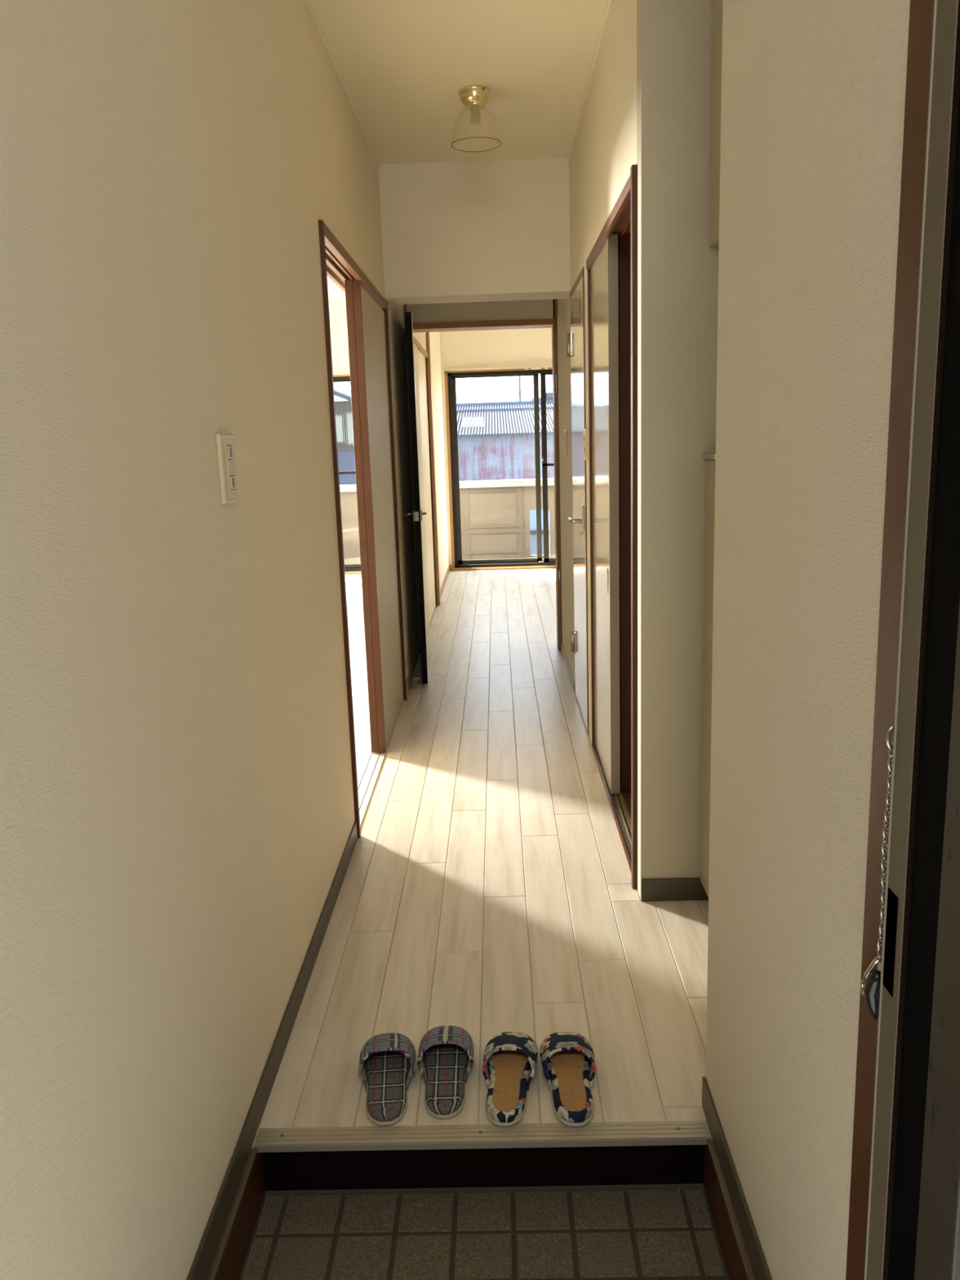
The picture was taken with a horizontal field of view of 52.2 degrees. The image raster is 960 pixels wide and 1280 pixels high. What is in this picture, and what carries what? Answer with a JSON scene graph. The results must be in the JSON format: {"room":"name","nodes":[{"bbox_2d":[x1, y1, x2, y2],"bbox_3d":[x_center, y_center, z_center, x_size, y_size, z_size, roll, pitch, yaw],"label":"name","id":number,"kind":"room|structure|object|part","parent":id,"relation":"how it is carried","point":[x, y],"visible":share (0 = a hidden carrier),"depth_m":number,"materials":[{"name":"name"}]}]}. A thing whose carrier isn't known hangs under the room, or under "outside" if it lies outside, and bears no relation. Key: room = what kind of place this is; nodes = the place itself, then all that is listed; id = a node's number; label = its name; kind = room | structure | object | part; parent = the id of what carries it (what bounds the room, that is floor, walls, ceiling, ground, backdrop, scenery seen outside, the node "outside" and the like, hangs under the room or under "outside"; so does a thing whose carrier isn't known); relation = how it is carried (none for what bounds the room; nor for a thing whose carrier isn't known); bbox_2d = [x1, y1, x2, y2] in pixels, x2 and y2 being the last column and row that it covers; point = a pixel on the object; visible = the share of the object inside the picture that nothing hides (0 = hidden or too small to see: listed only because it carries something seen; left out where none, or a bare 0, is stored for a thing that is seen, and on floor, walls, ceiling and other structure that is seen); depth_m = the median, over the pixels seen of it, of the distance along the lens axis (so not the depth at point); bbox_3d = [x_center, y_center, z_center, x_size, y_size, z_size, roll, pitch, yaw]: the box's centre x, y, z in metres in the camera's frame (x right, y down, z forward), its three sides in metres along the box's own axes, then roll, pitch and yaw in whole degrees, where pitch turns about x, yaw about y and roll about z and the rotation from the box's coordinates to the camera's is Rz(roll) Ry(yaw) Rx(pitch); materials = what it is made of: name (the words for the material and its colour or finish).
{"room":"entryway","nodes":[
{"label":"entryway","id":0,"kind":"room"},
{"bbox_2d":[0,0,448,1279],"bbox_3d":[-0.439,-0.933,4.803,0.100,2.560,8.370,-2,12,1],"label":"wall","id":1,"kind":"structure","parent":0,"point":[177,817],"depth_m":1.34,"materials":[{"name":"beige paint"}]},
{"bbox_2d":[215,433,239,504],"bbox_3d":[-0.431,-0.295,1.686,0.014,0.117,0.088,-2,12,1],"label":"light switch","id":2,"kind":"object","parent":1,"relation":"attached to","point":[225,448],"visible":1,"depth_m":1.67,"materials":[{"name":"beige plastic"}]},
{"bbox_3d":[-0.429,-0.295,1.688,0.002,0.101,0.039,-2,12,1],"label":"plate","id":3,"kind":"part","parent":2,"relation":"part of","materials":[{"name":"beige plastic"}]},
{"bbox_2d":[186,820,357,1279],"bbox_3d":[-0.391,0.850,2.040,0.014,0.180,2.040,-2,12,1],"label":"baseboard","id":4,"kind":"structure","parent":1,"relation":"attached to","point":[200,1268],"depth_m":1.67,"materials":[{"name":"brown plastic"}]},
{"bbox_2d":[306,0,380,168],"bbox_3d":[-0.457,-1.658,2.422,0.008,0.014,3.600,-2,12,1],"label":"trim","id":5,"kind":"structure","parent":1,"relation":"attached to","point":[309,3],"depth_m":3.12,"materials":[{"name":"paper"}]},
{"bbox_2d":[318,219,406,838],"bbox_3d":[-0.444,-0.429,3.662,0.112,1.800,1.648,-2,12,1],"label":"door","id":6,"kind":"structure","parent":1,"relation":"in","point":[366,309],"depth_m":3.74,"materials":[{"name":"brown wood"}]},
{"bbox_3d":[-0.406,0.449,3.843,0.073,0.005,1.604,-2,12,1],"label":"sill rail","id":7,"kind":"part","parent":6,"relation":"part of","materials":[{"name":"beige wood"}]},
{"bbox_3d":[-0.405,-0.495,4.064,0.021,1.746,0.789,-2,12,1],"label":"sliding panel","id":8,"kind":"part","parent":6,"relation":"part of","materials":[{"name":"beige wood"}]},
{"bbox_3d":[-0.385,-0.436,4.417,0.002,0.100,0.030,-2,12,1],"label":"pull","id":9,"kind":"part","parent":6,"relation":"part of","materials":[{"name":"beige metal"}]},
{"bbox_2d":[405,645,420,695],"bbox_3d":[-0.349,0.155,5.114,0.006,0.060,0.938,-2,12,1],"label":"baseboard","id":10,"kind":"structure","parent":1,"relation":"attached to","point":[411,673],"depth_m":5.09,"materials":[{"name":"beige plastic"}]},
{"bbox_2d":[413,332,440,622],"bbox_3d":[-0.395,-1.300,6.284,0.097,2.440,1.620,-2,12,1],"label":"door","id":11,"kind":"structure","parent":1,"relation":"in","point":[422,354],"depth_m":6.86,"materials":[{"name":"brown wood"}]},
{"bbox_3d":[-0.373,-1.041,6.684,0.026,1.761,0.760,-2,12,1],"label":"sliding panel","id":12,"kind":"part","parent":11,"relation":"part of","materials":[{"name":"beige wood"}]},
{"bbox_3d":[-0.360,-1.455,7.032,0.052,2.440,0.090,-2,12,1],"label":"post","id":13,"kind":"part","parent":11,"relation":"part of","materials":[{"name":"brown wood"}]},
{"bbox_2d":[440,565,449,598],"bbox_3d":[-0.299,-0.481,8.218,0.008,0.050,1.840,-2,12,1],"label":"baseboard","id":14,"kind":"structure","parent":1,"relation":"attached to","point":[448,569],"depth_m":8.19,"materials":[{"name":"brown wood"}]},
{"bbox_2d":[327,276,345,299],"bbox_3d":[-0.055,-2.390,5.272,6.400,0.080,7.090,-2,12,1],"label":"ceiling","id":15,"kind":"structure","parent":0,"point":[335,292],"depth_m":8.22,"materials":[{"name":"paint"}]},
{"bbox_2d":[328,299,555,571],"bbox_3d":[0.041,-1.808,8.929,6.400,2.540,0.160,-2,12,1],"label":"wall","id":16,"kind":"structure","parent":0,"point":[531,347],"depth_m":8.73,"materials":[{"name":"paint"}]},
{"bbox_2d":[333,373,361,574],"bbox_3d":[-1.755,-1.498,9.019,1.712,1.820,0.155,-2,12,1],"label":"window","id":17,"kind":"structure","parent":16,"relation":"attached to","point":[348,568],"depth_m":8.99,"materials":[{"name":"brown metal"}]},
{"bbox_3d":[-1.784,-2.360,8.783,1.710,0.035,0.040,-2,12,1],"label":"curtain rail","id":18,"kind":"part","parent":17,"relation":"part of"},
{"bbox_3d":[0.544,-2.427,8.732,1.730,0.035,0.040,-2,12,1],"label":"curtain rail","id":19,"kind":"part","parent":16,"relation":"part of","materials":[{"name":"beige wood"}]},
{"bbox_2d":[444,367,555,571],"bbox_3d":[0.575,-1.560,8.975,1.728,1.807,0.145,-2,12,1],"label":"window","id":20,"kind":"structure","parent":16,"relation":"attached to","point":[458,564],"depth_m":8.98,"materials":[{"name":"brown metal"}]},
{"bbox_3d":[0.980,-1.575,8.961,0.822,1.714,0.028,-2,12,1],"label":"sash","id":21,"kind":"part","parent":20,"relation":"part of","materials":[{"name":"brown metal"}]},
{"bbox_2d":[311,0,607,164],"bbox_3d":[0.270,-1.729,2.417,1.666,0.080,4.040,-2,12,1],"label":"ceiling","id":22,"kind":"structure","parent":0,"point":[404,65],"depth_m":3.14,"materials":[{"name":"paint"}]},
{"bbox_2d":[450,84,501,152],"bbox_3d":[-0.016,-1.783,3.350,0.174,0.172,0.174,-2,12,1],"label":"ceiling lamp","id":23,"kind":"object","parent":22,"relation":"attached to","point":[474,98],"visible":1,"depth_m":3.31,"materials":[{"name":"gold metal"}]},
{"bbox_2d":[470,105,480,124],"bbox_3d":[-0.016,-1.794,3.347,0.037,0.059,0.037,-2,12,1],"label":"socket","id":24,"kind":"object","parent":23,"relation":"attached to","point":[475,117],"depth_m":3.33,"materials":[{"name":"beige"}]},
{"bbox_3d":[-0.015,-1.758,3.355,0.171,0.118,0.171,-2,12,1],"label":"lamp shade","id":25,"kind":"part","parent":23,"relation":"part of","materials":[{"name":"clear glass"}]},
{"bbox_2d":[378,156,570,305],"bbox_3d":[-0.018,-1.799,4.347,0.812,0.542,0.240,-2,12,1],"label":"wall","id":26,"kind":"structure","parent":0,"point":[484,230],"depth_m":4.23,"materials":[{"name":"white paint"}]},
{"bbox_2d":[406,298,555,323],"bbox_3d":[1.400,-1.173,5.378,3.566,2.440,0.130,-2,12,1],"label":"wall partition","id":27,"kind":"structure","parent":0,"point":[533,308],"depth_m":5.21,"materials":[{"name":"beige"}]},
{"bbox_2d":[403,298,562,651],"bbox_3d":[0.024,-1.134,5.411,0.820,2.440,0.164,-2,12,1],"label":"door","id":28,"kind":"structure","parent":27,"relation":"in","point":[552,323],"depth_m":5.32,"materials":[{"name":"brown wood"}]},
{"bbox_2d":[404,311,427,684],"bbox_3d":[-0.335,-0.719,5.060,0.114,1.775,0.710,-3,12,-3],"label":"door","id":29,"kind":"structure","parent":28,"relation":"attached to","point":[417,513],"depth_m":4.72,"materials":[{"name":"brown wood"}]},
{"bbox_3d":[-0.351,-0.619,4.811,0.047,0.013,0.052,-3,12,-3],"label":"lever","id":30,"kind":"part","parent":29,"relation":"part of","materials":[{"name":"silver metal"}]},
{"bbox_3d":[-0.305,-0.596,4.731,0.018,0.045,0.002,-3,12,-3],"label":"latch plate","id":31,"kind":"part","parent":29,"relation":"part of","materials":[{"name":"silver metal"}]},
{"bbox_2d":[259,568,708,1128],"bbox_3d":[0.021,0.121,5.438,6.400,0.030,7.538,-2,12,1],"label":"floor","id":32,"kind":"structure","parent":0,"point":[486,891],"depth_m":2.54,"materials":[{"name":"beige wood"}]},
{"bbox_2d":[358,1032,415,1125],"bbox_3d":[-0.177,0.812,1.867,0.108,0.068,0.246,-3,12,-3],"label":"slipper","id":33,"kind":"object","parent":32,"relation":"on","point":[386,1068],"visible":1,"depth_m":1.86,"materials":[{"name":"grey fabric"}]},
{"bbox_2d":[409,677,422,688],"bbox_3d":[-0.312,0.209,4.861,0.083,0.053,0.040,-10,14,-36],"label":"door stop","id":34,"kind":"object","parent":32,"relation":"on","point":[412,686],"visible":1,"depth_m":4.84,"materials":[{"name":"silver metal"}]},
{"bbox_2d":[417,1025,473,1119],"bbox_3d":[-0.066,0.805,1.882,0.108,0.068,0.252,-2,12,0],"label":"slipper","id":35,"kind":"object","parent":32,"relation":"on","point":[445,1061],"visible":1,"depth_m":1.87,"materials":[{"name":"grey fabric"}]},
{"bbox_2d":[481,1031,537,1126],"bbox_3d":[0.055,0.809,1.859,0.104,0.061,0.255,-1,12,7],"label":"slipper","id":36,"kind":"object","parent":32,"relation":"on","point":[509,1058],"visible":1,"depth_m":1.85,"materials":[{"name":"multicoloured fabric"}]},
{"bbox_2d":[539,1031,595,1126],"bbox_3d":[0.168,0.806,1.853,0.104,0.061,0.255,-2,12,0],"label":"slipper","id":37,"kind":"object","parent":32,"relation":"on","point":[567,1058],"visible":1,"depth_m":1.84,"materials":[{"name":"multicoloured fabric"}]},
{"bbox_2d":[238,1183,729,1279],"bbox_3d":[0.032,1.147,1.370,0.912,0.160,0.900,-2,12,1],"label":"floor","id":38,"kind":"structure","parent":0,"point":[624,1232],"depth_m":1.66,"materials":[{"name":"brown tile"}]},
{"bbox_2d":[262,1145,703,1191],"bbox_3d":[0.004,0.930,1.762,0.812,0.108,0.015,-2,12,1],"label":"step riser","id":39,"kind":"structure","parent":38,"relation":"on","point":[659,1164],"depth_m":1.76,"materials":[{"name":"black wood"}]},
{"bbox_2d":[556,0,636,743],"bbox_3d":[0.456,-0.830,3.863,0.100,2.440,3.005,-2,12,1],"label":"wall","id":40,"kind":"structure","parent":0,"point":[603,153],"depth_m":3.32,"materials":[{"name":"beige paint"}]},
{"bbox_2d":[564,429,567,454],"bbox_3d":[0.414,-0.961,4.763,0.014,0.117,0.075,-2,12,1],"label":"light switch","id":41,"kind":"object","parent":40,"relation":"attached to","point":[566,430],"visible":1,"depth_m":4.73,"materials":[{"name":"beige plastic"}]},
{"bbox_2d":[561,644,575,692],"bbox_3d":[0.457,0.135,5.116,0.006,0.045,0.920,-2,12,1],"label":"baseboard","id":42,"kind":"structure","parent":40,"relation":"attached to","point":[564,655],"depth_m":5.01,"materials":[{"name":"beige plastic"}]},
{"bbox_2d":[566,266,589,735],"bbox_3d":[0.405,-0.565,4.150,0.090,1.809,0.692,-2,12,1],"label":"door","id":43,"kind":"structure","parent":40,"relation":"in","point":[575,341],"depth_m":4.06,"materials":[{"name":"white wood"}]},
{"bbox_3d":[0.383,-0.481,3.937,0.050,0.015,0.122,-2,12,1],"label":"lever","id":44,"kind":"part","parent":43,"relation":"part of","materials":[{"name":"silver metal"}]},
{"bbox_3d":[0.408,-0.486,3.881,0.008,0.098,0.040,-2,12,1],"label":"handle plate","id":45,"kind":"part","parent":43,"relation":"part of","materials":[{"name":"silver metal"}]},
{"bbox_2d":[582,428,587,460],"bbox_3d":[0.398,-0.739,3.712,0.014,0.117,0.070,-2,12,1],"label":"light switch","id":46,"kind":"object","parent":40,"relation":"attached to","point":[585,430],"visible":1,"depth_m":3.69,"materials":[{"name":"beige plastic"}]},
{"bbox_3d":[0.396,-0.739,3.713,0.002,0.101,0.031,-2,12,1],"label":"plate","id":47,"kind":"part","parent":46,"relation":"part of","materials":[{"name":"beige plastic"}]},
{"bbox_2d":[567,0,611,160],"bbox_3d":[0.357,-1.831,3.132,0.008,0.014,2.115,-2,12,1],"label":"trim","id":48,"kind":"structure","parent":40,"relation":"attached to","point":[608,2],"depth_m":3.16,"materials":[{"name":"cream painted wood"}]},
{"bbox_2d":[586,164,636,888],"bbox_3d":[0.497,-0.345,3.074,0.212,1.812,1.270,-2,12,1],"label":"door frame","id":49,"kind":"structure","parent":40,"relation":"in","point":[611,262],"depth_m":3.17,"materials":[{"name":"brown wood"}]},
{"bbox_3d":[0.434,-0.410,3.419,0.030,1.782,0.565,-2,12,1],"label":"sliding panel","id":50,"kind":"part","parent":49,"relation":"part of","materials":[{"name":"beige laminate"}]},
{"bbox_3d":[0.421,-0.194,3.232,0.002,0.081,0.022,-2,12,1],"label":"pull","id":51,"kind":"part","parent":49,"relation":"part of","materials":[{"name":"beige metal"}]},
{"bbox_3d":[0.465,0.591,3.003,0.026,0.007,0.702,-2,12,1],"label":"floor rail","id":52,"kind":"part","parent":49,"relation":"part of","materials":[{"name":"brown wood"}]},
{"bbox_2d":[617,296,620,741],"bbox_3d":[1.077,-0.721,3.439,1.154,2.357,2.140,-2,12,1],"label":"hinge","id":53,"kind":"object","parent":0,"point":[618,296],"depth_m":3.73,"materials":[{"name":"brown metal"}]},
{"bbox_2d":[636,0,719,899],"bbox_3d":[0.833,-0.490,2.357,0.900,2.357,0.070,-2,12,1],"label":"wall","id":54,"kind":"structure","parent":0,"point":[677,269],"depth_m":2.32,"materials":[{"name":"paint"}]},
{"bbox_2d":[640,877,708,901],"bbox_3d":[0.757,0.644,2.553,0.673,0.062,0.006,-2,12,1],"label":"baseboard","id":55,"kind":"structure","parent":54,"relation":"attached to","point":[682,888],"depth_m":2.56,"materials":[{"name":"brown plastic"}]},
{"bbox_2d":[700,453,715,897],"bbox_3d":[0.804,0.164,2.045,0.526,1.093,0.800,-2,12,1],"label":"cabinet","id":56,"kind":"object","parent":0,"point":[710,462],"visible":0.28,"depth_m":2.38,"materials":[{"name":"beige wood"}]},
{"bbox_2d":[702,453,715,459],"bbox_3d":[0.787,-0.365,1.936,0.526,0.013,0.800,-2,12,1],"label":"countertop","id":57,"kind":"structure","parent":56,"relation":"on","point":[705,455],"depth_m":2.27,"materials":[{"name":"beige"}]},
{"bbox_2d":[706,0,910,1279],"bbox_3d":[0.744,-0.190,1.206,0.754,2.477,0.694,-2,12,1],"label":"wall","id":58,"kind":"structure","parent":0,"point":[813,98],"depth_m":1.14,"materials":[{"name":"paint"}]},
{"bbox_2d":[251,1111,712,1152],"bbox_3d":[0.003,0.873,1.746,0.812,0.018,0.083,-2,12,1],"label":"trim","id":59,"kind":"structure","parent":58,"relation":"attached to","point":[660,1132],"depth_m":1.72,"materials":[{"name":"beige wood"}]},
{"bbox_2d":[702,1076,772,1279],"bbox_3d":[0.397,0.946,1.447,0.014,0.180,0.695,-2,12,1],"label":"baseboard","id":60,"kind":"structure","parent":58,"relation":"attached to","point":[737,1261],"depth_m":1.57,"materials":[{"name":"brown wood"}]},
{"bbox_2d":[845,0,959,1279],"bbox_3d":[0.387,-0.087,0.763,0.068,2.477,0.226,-2,12,1],"label":"door frame","id":61,"kind":"structure","parent":58,"relation":"in","point":[904,1224],"depth_m":0.80,"materials":[{"name":"brown metal"}]},
{"bbox_2d":[860,724,894,1019],"bbox_3d":[0.365,0.213,0.894,0.018,0.289,0.032,-2,12,1],"label":"guard","id":62,"kind":"object","parent":61,"relation":"attached to","point":[870,983],"visible":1,"depth_m":0.90,"materials":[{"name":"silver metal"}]},
{"bbox_3d":[0.365,0.307,0.914,0.006,0.040,0.023,-4,12,-12],"label":"guard arm","id":63,"kind":"part","parent":62,"relation":"part of","materials":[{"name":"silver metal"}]},
{"bbox_3d":[0.374,0.327,0.913,0.004,0.057,0.016,-2,12,1],"label":"guard plate","id":64,"kind":"part","parent":62,"relation":"part of","materials":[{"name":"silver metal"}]},
{"bbox_3d":[0.376,-0.070,0.684,0.047,2.477,0.064,-2,12,1],"label":"frame","id":65,"kind":"part","parent":61,"relation":"part of","materials":[{"name":"black metal"}]},
{"bbox_3d":[0.191,-0.693,9.754,8.000,0.115,1.010,-2,12,1],"label":"floor","id":66,"kind":"structure","parent":0,"visible":0},
{"bbox_2d":[339,478,559,564],"bbox_3d":[0.182,-1.234,10.087,8.000,0.810,0.140,-2,12,1],"label":"parapet","id":67,"kind":"object","parent":66,"relation":"on","point":[495,514],"visible":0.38,"depth_m":10.06,"materials":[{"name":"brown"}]},
{"bbox_3d":[0.170,-1.596,10.013,8.000,0.070,0.140,-2,12,1],"label":"rail","id":68,"kind":"part","parent":67,"relation":"part of","materials":[{"name":"silver metal"}]},
{"bbox_3d":[1.090,-0.409,1.922,0.080,2.357,0.807,-2,12,1],"label":"wall","id":69,"kind":"structure","parent":0,"visible":0},
{"bbox_2d":[708,0,722,248],"bbox_3d":[0.763,-1.187,1.767,0.519,0.748,0.799,-2,12,1],"label":"cabinet","id":70,"kind":"object","parent":69,"relation":"attached to","point":[717,8],"visible":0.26,"depth_m":2.14,"materials":[{"name":"beige"}]},
{"label":"outside","id":71,"kind":"structure","parent":0,"visible":0},
{"bbox_3d":[1.234,-6.061,65.260,160.000,0.100,109.700,-2,12,1],"label":"ground","id":72,"kind":"structure","parent":71,"visible":0},
{"bbox_2d":[333,388,355,484],"bbox_3d":[-4.234,-0.329,16.378,6.050,8.720,3.920,-2,12,1],"label":"house","id":73,"kind":"structure","parent":72,"relation":"on","point":[344,417],"depth_m":15.80,"materials":[{"name":"grey"}]},
{"bbox_3d":[-2.298,-3.406,15.833,0.160,0.400,0.015,-2,12,1],"label":"pane","id":74,"kind":"part","parent":73,"relation":"part of","materials":[{"name":"grey glass"}]},
{"bbox_3d":[-2.058,-3.413,15.828,0.160,0.480,0.015,-2,12,1],"label":"pane","id":75,"kind":"part","parent":73,"relation":"part of","materials":[{"name":"grey glass"}]},
{"bbox_2d":[456,376,552,401],"bbox_3d":[1.048,-3.934,23.670,15.301,12.500,0.080,-2,12,1],"label":"utility pole","id":76,"kind":"object","parent":72,"relation":"on","point":[519,377],"visible":0.1,"depth_m":23.25,"materials":[{"name":"grey"}]},
{"bbox_2d":[456,400,557,480],"bbox_3d":[4.209,-0.998,20.177,10.400,7.955,4.350,-2,12,1],"label":"shed","id":77,"kind":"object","parent":72,"relation":"on","point":[496,440],"visible":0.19,"depth_m":17.79,"materials":[{"name":"grey"}]},
{"bbox_3d":[-0.142,-4.221,18.968,0.420,0.234,1.350,-2,12,1],"label":"roof panel","id":78,"kind":"part","parent":77,"relation":"part of","materials":[{"name":"grey"}]},
{"bbox_2d":[529,509,549,555],"bbox_3d":[1.086,1.122,14.082,2.340,6.460,1.240,-2,12,1],"label":"shed","id":79,"kind":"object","parent":72,"relation":"on","point":[532,512],"visible":0.02,"depth_m":12.96,"materials":[{"name":"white metal"}]},
{"bbox_2d":[530,392,552,400],"bbox_3d":[4.094,-4.742,36.741,4.330,8.620,6.200,-2,12,1],"label":"building","id":80,"kind":"structure","parent":72,"relation":"on","point":[548,395],"depth_m":32.91,"materials":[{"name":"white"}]}
]}

